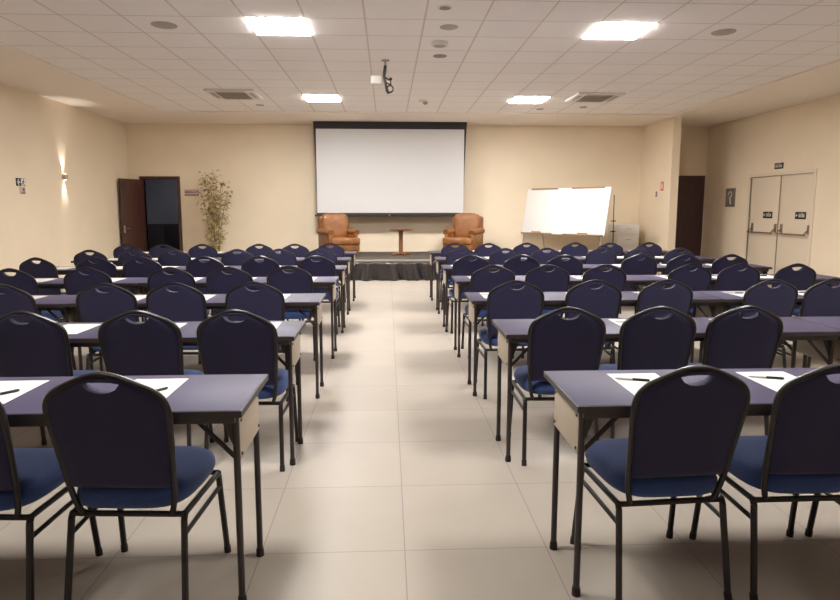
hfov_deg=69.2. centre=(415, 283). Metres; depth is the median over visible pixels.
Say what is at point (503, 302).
banquet chair
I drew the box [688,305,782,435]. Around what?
banquet chair
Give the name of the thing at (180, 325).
paper sheet
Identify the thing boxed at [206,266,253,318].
banquet chair
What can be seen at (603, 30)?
recessed light
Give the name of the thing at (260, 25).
recessed light
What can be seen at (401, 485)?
floor
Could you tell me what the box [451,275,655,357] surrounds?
folding table
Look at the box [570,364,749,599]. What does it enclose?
banquet chair
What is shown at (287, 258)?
banquet chair
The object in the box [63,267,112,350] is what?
banquet chair
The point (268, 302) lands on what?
banquet chair
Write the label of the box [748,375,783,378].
ballpoint pen
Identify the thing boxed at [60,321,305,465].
folding table
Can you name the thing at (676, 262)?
banquet chair
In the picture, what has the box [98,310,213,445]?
banquet chair
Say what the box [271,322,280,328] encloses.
paper sheet
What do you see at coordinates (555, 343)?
banquet chair
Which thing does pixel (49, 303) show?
folding table
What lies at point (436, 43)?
smoke detector
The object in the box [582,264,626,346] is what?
banquet chair
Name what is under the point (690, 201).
door
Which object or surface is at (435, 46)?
grille
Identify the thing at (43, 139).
wall
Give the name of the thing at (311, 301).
folding table
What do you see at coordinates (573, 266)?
banquet chair
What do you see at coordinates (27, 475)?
banquet chair
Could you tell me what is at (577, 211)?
whiteboard
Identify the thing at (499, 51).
ceiling
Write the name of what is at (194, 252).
banquet chair
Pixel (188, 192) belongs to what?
room sign
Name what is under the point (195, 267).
banquet chair
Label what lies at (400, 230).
side table
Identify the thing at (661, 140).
wall partition
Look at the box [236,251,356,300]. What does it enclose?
folding table
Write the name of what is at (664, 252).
folding table
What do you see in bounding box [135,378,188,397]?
paper sheet
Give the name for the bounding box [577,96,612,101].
grille
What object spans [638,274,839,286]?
folding table
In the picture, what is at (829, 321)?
folding table
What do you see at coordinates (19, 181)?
exit sign
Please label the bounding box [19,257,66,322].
banquet chair
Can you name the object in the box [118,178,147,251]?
door
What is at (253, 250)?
banquet chair
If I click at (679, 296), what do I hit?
banquet chair
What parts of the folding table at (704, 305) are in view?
leg, panel, leg, apron rail, leg, panel, leg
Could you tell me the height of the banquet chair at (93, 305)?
0.933 m
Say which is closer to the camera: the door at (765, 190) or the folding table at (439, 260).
the folding table at (439, 260)
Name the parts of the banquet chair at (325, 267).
backrest, frame, seat, leg, leg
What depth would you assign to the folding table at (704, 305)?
4.75 m
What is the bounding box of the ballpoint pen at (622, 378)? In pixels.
[615,377,649,380]
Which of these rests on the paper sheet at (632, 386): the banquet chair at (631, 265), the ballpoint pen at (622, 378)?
the ballpoint pen at (622, 378)
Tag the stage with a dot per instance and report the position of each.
(382, 266)
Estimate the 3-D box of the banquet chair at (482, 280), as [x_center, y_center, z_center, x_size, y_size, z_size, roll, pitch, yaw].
[0.726,0.256,6.066,0.474,0.933,0.535,0,7,-3]
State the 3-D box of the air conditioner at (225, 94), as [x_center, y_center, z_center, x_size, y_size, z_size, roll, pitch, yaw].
[-3.123,-3.250,10.521,0.820,0.048,0.820,0,7,-3]
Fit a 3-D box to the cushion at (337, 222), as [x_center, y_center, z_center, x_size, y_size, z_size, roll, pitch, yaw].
[-1.803,-1.268,13.607,0.630,0.593,0.305,-4,8,-30]
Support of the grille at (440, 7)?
attached to the recessed light at (441, 7)
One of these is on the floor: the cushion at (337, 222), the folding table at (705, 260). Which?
the folding table at (705, 260)
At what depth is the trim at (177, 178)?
14.33 m
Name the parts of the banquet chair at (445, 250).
leg, backrest, frame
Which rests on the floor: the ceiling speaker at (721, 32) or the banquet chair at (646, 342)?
the banquet chair at (646, 342)
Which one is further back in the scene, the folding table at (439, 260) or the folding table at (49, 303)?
the folding table at (439, 260)
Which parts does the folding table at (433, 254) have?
leg, leg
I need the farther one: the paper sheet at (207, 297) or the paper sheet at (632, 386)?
the paper sheet at (207, 297)
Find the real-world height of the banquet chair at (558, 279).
0.933 m
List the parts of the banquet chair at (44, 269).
backrest, frame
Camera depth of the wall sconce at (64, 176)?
11.30 m
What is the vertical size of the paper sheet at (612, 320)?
0.002 m
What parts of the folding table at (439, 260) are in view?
leg, leg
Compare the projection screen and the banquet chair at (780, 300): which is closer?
the banquet chair at (780, 300)
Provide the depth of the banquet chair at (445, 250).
9.33 m
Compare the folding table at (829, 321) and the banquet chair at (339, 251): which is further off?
the banquet chair at (339, 251)
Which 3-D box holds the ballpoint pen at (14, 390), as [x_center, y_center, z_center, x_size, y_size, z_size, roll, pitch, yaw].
[-1.559,0.416,2.282,0.011,0.011,0.134,5,9,36]
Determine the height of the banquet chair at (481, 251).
0.933 m
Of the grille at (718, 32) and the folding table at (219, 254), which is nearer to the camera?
the grille at (718, 32)
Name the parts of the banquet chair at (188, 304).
backrest, frame, seat, seat frame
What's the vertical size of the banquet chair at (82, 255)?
0.933 m
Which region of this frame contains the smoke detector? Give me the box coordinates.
[431,40,447,47]
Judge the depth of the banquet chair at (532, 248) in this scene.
9.42 m
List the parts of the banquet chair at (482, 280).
leg, seat frame, seat, backrest, frame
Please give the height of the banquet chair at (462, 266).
0.933 m
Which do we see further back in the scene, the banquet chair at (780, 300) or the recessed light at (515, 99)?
the recessed light at (515, 99)
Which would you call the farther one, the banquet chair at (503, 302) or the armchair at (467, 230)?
the armchair at (467, 230)
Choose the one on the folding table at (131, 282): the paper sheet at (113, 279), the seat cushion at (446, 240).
the paper sheet at (113, 279)
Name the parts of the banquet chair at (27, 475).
backrest, frame, leg, seat, seat frame, leg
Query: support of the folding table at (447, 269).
on the floor
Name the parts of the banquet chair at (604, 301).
backrest, seat frame, leg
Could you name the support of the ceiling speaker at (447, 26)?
attached to the ceiling
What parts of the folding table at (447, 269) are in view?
leg, panel, leg, apron rail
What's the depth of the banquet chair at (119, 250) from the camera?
9.03 m
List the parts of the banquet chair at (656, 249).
backrest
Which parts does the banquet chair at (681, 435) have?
leg, leg, seat, seat frame, leg, frame, backrest, leg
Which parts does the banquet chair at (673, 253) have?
backrest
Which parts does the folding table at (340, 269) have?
apron rail, leg, leg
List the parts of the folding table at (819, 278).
apron rail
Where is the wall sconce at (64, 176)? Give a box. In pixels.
[62,174,67,179]
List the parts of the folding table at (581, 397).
leg, panel, leg, apron rail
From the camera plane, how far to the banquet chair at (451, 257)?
8.21 m
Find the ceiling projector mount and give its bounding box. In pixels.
[371,59,393,93]
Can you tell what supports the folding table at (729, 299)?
on the floor
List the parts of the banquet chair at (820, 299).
leg, frame, backrest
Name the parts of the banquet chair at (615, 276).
backrest, frame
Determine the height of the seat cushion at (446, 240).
0.150 m
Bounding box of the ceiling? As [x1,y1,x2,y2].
[0,0,839,126]
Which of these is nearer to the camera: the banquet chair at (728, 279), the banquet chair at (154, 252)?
the banquet chair at (728, 279)
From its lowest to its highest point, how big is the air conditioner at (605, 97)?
0.048 m
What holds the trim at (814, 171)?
attached to the wall at (804, 136)
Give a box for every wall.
[0,83,128,277]
[126,123,708,251]
[145,180,178,223]
[702,94,839,276]
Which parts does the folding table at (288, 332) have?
apron rail, leg, panel, leg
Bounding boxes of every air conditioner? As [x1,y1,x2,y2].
[204,89,262,99]
[565,92,625,102]
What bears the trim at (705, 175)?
attached to the wall at (269, 170)
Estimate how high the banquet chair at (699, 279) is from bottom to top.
0.933 m
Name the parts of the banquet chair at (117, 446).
leg, backrest, frame, leg, seat frame, seat, leg, leg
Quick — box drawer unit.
[608,224,638,249]
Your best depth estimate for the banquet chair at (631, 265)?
7.10 m
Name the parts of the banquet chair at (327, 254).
backrest, frame, leg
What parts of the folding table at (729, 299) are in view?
leg, panel, leg, apron rail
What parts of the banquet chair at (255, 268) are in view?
backrest, frame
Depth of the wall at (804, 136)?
12.16 m
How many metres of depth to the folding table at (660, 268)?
7.26 m
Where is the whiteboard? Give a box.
[521,187,611,247]
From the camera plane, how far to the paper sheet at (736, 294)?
5.00 m
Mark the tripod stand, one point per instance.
(613, 221)
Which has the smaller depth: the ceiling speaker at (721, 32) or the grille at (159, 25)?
the grille at (159, 25)
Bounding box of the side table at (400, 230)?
[389,228,412,255]
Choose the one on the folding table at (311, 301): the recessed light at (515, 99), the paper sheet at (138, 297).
the paper sheet at (138, 297)
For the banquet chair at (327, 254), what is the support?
on the floor
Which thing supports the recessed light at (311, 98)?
in the ceiling
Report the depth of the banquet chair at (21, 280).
5.44 m
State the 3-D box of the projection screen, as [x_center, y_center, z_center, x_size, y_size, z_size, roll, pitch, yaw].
[-0.564,-2.595,13.919,3.480,2.134,0.057,0,7,-3]
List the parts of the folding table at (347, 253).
leg, leg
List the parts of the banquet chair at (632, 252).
backrest, frame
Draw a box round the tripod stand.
[610,195,615,245]
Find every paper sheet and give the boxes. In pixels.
[0,380,49,403]
[36,278,57,281]
[56,267,74,268]
[63,324,100,333]
[111,278,125,281]
[135,295,145,300]
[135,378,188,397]
[175,323,186,327]
[204,295,214,299]
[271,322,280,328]
[607,373,659,394]
[608,319,625,325]
[724,291,745,296]
[736,371,795,391]
[760,275,773,277]
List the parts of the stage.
edge trim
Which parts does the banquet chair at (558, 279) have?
backrest, frame, seat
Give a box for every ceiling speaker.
[151,21,177,28]
[440,24,457,29]
[711,29,736,35]
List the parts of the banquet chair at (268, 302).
backrest, frame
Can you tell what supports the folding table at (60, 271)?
on the floor
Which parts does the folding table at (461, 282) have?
leg, panel, leg, apron rail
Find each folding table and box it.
[0,374,267,599]
[32,295,93,369]
[35,277,147,293]
[56,266,185,274]
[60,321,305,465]
[68,293,325,398]
[71,258,218,315]
[113,251,238,277]
[138,276,338,358]
[183,265,346,332]
[216,257,351,314]
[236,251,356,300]
[428,250,549,300]
[434,256,569,313]
[441,264,609,331]
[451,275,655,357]
[464,291,723,395]
[492,317,839,461]
[544,368,839,597]
[547,250,668,274]
[573,256,716,263]
[597,264,772,273]
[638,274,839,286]
[695,290,805,362]
[794,316,839,367]
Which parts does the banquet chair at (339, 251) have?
backrest, frame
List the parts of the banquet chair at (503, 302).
leg, leg, seat frame, seat, frame, backrest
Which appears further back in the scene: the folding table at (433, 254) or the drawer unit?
the drawer unit
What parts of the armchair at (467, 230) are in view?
arm, arm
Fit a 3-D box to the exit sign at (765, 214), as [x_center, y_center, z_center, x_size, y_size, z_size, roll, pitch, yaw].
[7.220,-1.396,12.482,0.010,0.135,0.300,0,7,-3]
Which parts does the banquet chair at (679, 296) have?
leg, frame, backrest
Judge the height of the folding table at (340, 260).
0.760 m
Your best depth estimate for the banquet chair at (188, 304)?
4.44 m
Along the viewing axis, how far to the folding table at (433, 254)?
9.63 m
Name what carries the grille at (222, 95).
attached to the air conditioner at (225, 94)
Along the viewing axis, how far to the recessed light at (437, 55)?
7.90 m
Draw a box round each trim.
[139,176,182,251]
[701,175,706,255]
[743,169,816,266]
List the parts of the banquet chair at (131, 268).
backrest, frame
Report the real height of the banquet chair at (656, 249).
0.933 m
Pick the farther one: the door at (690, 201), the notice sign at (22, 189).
the door at (690, 201)
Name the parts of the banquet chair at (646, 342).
seat, leg, frame, backrest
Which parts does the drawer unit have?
drawer, drawer, drawer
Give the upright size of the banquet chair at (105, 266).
0.933 m
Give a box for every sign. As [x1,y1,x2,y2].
[16,178,25,185]
[19,187,25,193]
[184,189,198,195]
[725,188,735,206]
[763,212,772,217]
[774,162,783,168]
[795,212,805,218]
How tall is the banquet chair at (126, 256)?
0.933 m
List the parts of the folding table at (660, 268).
apron rail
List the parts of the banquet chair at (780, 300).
backrest, leg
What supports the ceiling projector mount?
hanging from the ceiling
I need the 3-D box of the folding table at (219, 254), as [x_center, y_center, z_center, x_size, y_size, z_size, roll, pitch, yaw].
[-3.711,-0.101,9.629,1.840,0.760,0.478,0,7,-3]
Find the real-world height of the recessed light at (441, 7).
0.012 m
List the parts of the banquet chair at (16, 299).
backrest, frame, leg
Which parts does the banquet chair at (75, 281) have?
frame, backrest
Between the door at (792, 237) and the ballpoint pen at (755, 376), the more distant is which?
the door at (792, 237)
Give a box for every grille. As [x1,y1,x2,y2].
[154,23,173,28]
[216,93,251,98]
[433,45,445,47]
[439,6,450,9]
[442,26,455,29]
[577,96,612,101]
[714,30,732,34]
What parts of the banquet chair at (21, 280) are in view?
backrest, frame, seat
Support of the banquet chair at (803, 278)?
on the floor
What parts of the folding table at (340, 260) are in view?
leg, leg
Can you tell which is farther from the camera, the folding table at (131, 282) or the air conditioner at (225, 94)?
the air conditioner at (225, 94)
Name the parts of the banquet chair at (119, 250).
backrest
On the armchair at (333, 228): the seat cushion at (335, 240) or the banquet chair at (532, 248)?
the seat cushion at (335, 240)
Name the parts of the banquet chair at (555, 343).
leg, leg, seat frame, seat, backrest, frame, leg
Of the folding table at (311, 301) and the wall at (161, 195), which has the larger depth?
the wall at (161, 195)
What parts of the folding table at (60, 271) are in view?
apron rail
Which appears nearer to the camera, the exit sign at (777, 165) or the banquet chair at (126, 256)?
the banquet chair at (126, 256)
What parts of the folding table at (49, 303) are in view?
apron rail, leg, panel, leg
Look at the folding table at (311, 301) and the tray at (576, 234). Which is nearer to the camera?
the folding table at (311, 301)
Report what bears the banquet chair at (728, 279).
on the floor
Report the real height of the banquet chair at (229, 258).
0.933 m
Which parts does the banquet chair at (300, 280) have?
backrest, frame, seat, leg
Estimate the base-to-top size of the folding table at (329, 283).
0.760 m
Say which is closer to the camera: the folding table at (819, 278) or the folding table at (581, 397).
the folding table at (581, 397)
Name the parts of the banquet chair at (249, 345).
leg, backrest, frame, seat, seat frame, leg, leg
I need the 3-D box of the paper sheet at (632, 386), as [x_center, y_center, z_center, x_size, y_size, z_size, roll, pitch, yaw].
[0.921,0.403,2.440,0.210,0.002,0.297,0,7,-3]
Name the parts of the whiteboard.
rail, rail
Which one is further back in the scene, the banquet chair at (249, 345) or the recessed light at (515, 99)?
the recessed light at (515, 99)
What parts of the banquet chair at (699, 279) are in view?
frame, backrest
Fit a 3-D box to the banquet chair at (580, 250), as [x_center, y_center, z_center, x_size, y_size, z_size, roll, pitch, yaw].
[2.476,-0.206,9.800,0.474,0.933,0.535,0,7,-3]
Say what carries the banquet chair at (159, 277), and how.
on the floor
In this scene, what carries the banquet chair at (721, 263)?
on the floor
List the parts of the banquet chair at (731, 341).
frame, backrest, leg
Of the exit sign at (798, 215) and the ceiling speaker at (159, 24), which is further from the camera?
the exit sign at (798, 215)
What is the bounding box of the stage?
[339,252,442,280]
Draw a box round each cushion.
[321,213,348,236]
[330,237,359,244]
[442,237,471,244]
[453,213,480,236]
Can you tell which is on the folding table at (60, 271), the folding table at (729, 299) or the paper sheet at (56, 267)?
the paper sheet at (56, 267)
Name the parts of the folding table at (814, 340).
leg, panel, leg, apron rail, leg, panel, leg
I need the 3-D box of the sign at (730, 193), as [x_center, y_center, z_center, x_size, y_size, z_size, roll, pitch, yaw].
[7.127,-1.934,13.783,0.022,0.410,0.360,0,7,-3]
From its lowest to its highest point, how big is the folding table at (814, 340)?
0.760 m
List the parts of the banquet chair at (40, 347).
backrest, frame, leg, seat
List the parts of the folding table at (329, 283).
leg, apron rail, leg, panel, leg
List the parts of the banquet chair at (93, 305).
leg, seat frame, seat, backrest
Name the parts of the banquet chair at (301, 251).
frame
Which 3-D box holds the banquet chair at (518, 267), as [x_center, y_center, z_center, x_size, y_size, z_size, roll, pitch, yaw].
[1.225,0.101,7.317,0.474,0.933,0.535,0,7,-1]
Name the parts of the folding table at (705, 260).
apron rail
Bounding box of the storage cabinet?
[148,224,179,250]
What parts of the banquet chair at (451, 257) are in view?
backrest, frame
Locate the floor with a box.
[0,272,839,599]
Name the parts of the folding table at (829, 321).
leg, panel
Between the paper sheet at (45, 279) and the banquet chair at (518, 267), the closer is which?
the paper sheet at (45, 279)
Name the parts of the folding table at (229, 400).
apron rail, leg, panel, leg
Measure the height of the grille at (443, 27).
0.008 m
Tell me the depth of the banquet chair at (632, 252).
8.30 m
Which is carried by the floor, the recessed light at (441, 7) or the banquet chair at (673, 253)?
the banquet chair at (673, 253)
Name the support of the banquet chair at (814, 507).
on the floor
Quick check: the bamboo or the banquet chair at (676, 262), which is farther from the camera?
the bamboo
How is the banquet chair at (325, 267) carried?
on the floor
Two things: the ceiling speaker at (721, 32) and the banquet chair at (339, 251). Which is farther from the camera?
the banquet chair at (339, 251)
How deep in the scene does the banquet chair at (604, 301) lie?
4.60 m
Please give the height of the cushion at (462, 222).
0.593 m
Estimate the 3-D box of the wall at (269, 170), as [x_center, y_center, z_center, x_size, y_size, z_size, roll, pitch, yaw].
[0.271,-2.112,14.654,13.940,3.520,0.150,0,7,-3]
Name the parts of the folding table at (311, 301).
leg, leg, apron rail, leg, panel, leg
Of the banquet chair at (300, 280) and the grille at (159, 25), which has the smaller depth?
the banquet chair at (300, 280)
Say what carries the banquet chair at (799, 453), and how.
on the floor
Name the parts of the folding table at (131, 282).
apron rail, panel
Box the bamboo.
[194,170,232,257]
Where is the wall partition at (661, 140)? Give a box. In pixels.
[639,117,681,272]
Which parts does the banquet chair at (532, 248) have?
frame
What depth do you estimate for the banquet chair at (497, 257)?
8.15 m
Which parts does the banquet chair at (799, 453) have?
leg, leg, seat frame, seat, leg, frame, backrest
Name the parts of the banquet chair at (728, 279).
frame, backrest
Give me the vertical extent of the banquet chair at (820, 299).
0.933 m
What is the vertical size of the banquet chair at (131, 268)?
0.933 m
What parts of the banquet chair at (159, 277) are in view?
backrest, frame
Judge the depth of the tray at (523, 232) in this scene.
13.95 m
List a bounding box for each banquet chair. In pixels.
[0,268,65,322]
[0,284,76,369]
[0,310,97,445]
[0,402,102,599]
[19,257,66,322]
[42,371,230,599]
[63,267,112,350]
[74,250,107,265]
[75,257,117,277]
[76,283,138,369]
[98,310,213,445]
[113,244,142,277]
[118,249,151,289]
[123,257,161,321]
[146,282,206,354]
[147,267,210,363]
[149,244,177,257]
[158,249,190,265]
[186,256,224,293]
[188,244,217,257]
[196,309,297,471]
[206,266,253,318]
[221,249,253,265]
[225,281,296,401]
[241,256,288,320]
[246,244,272,256]
[263,248,296,264]
[267,265,314,360]
[281,244,308,264]
[297,255,340,334]
[305,248,340,315]
[316,243,346,302]
[440,243,467,301]
[441,248,476,314]
[448,255,489,333]
[461,264,514,358]
[474,243,501,256]
[477,280,543,398]
[489,248,520,264]
[503,254,539,288]
[511,306,605,465]
[513,243,539,255]
[521,264,569,357]
[531,248,561,263]
[545,255,582,290]
[561,242,587,274]
[565,279,621,363]
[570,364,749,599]
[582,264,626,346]
[585,247,616,263]
[598,242,622,263]
[599,306,695,438]
[609,279,692,363]
[619,247,654,313]
[620,254,656,290]
[636,242,661,274]
[662,247,694,286]
[662,254,701,287]
[666,264,711,346]
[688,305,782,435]
[689,363,839,599]
[691,263,759,316]
[709,254,747,290]
[740,279,797,367]
[772,263,815,316]
[777,278,839,367]
[805,493,820,536]
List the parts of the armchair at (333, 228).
frame, arm, arm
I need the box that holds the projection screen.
[313,121,466,216]
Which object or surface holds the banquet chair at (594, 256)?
on the floor
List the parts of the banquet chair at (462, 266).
leg, seat, seat frame, backrest, frame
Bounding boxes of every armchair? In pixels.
[317,213,359,255]
[442,213,484,250]
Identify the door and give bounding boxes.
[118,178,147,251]
[675,176,704,255]
[747,176,780,273]
[774,173,813,273]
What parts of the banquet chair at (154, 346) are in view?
backrest, frame, leg, seat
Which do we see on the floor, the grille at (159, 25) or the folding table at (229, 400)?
the folding table at (229, 400)
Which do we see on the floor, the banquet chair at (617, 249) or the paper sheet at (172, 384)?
the banquet chair at (617, 249)
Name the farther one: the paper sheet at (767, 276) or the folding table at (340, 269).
the folding table at (340, 269)
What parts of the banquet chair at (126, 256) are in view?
backrest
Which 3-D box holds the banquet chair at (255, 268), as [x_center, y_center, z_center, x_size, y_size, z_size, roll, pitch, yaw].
[-1.762,0.123,7.137,0.474,0.933,0.535,0,7,-4]
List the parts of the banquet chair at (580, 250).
backrest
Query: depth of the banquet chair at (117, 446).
2.09 m
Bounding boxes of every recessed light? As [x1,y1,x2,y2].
[244,17,311,34]
[303,95,340,101]
[433,54,446,57]
[437,5,452,9]
[508,97,548,102]
[582,22,657,39]
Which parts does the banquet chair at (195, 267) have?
frame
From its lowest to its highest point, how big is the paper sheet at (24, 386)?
0.002 m
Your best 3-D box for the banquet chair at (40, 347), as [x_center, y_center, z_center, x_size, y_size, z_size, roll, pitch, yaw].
[-2.068,0.575,3.483,0.474,0.933,0.535,0,7,-3]
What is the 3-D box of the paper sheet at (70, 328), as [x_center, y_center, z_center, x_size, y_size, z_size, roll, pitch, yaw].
[-2.000,0.266,3.544,0.210,0.002,0.297,0,7,-1]
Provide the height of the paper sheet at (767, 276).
0.002 m
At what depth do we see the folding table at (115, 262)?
8.16 m
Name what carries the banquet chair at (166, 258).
on the floor
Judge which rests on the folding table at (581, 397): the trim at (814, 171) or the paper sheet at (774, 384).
the paper sheet at (774, 384)
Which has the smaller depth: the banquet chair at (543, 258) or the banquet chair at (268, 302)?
the banquet chair at (268, 302)
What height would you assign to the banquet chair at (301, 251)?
0.933 m
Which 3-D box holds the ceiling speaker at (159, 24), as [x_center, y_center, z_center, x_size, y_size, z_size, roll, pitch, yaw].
[-2.713,-2.780,6.578,0.270,0.014,0.270,0,7,-3]
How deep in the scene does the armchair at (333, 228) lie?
13.39 m
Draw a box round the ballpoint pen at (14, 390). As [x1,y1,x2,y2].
[0,389,19,394]
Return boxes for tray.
[521,231,551,234]
[562,233,602,236]
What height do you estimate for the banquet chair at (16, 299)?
0.933 m

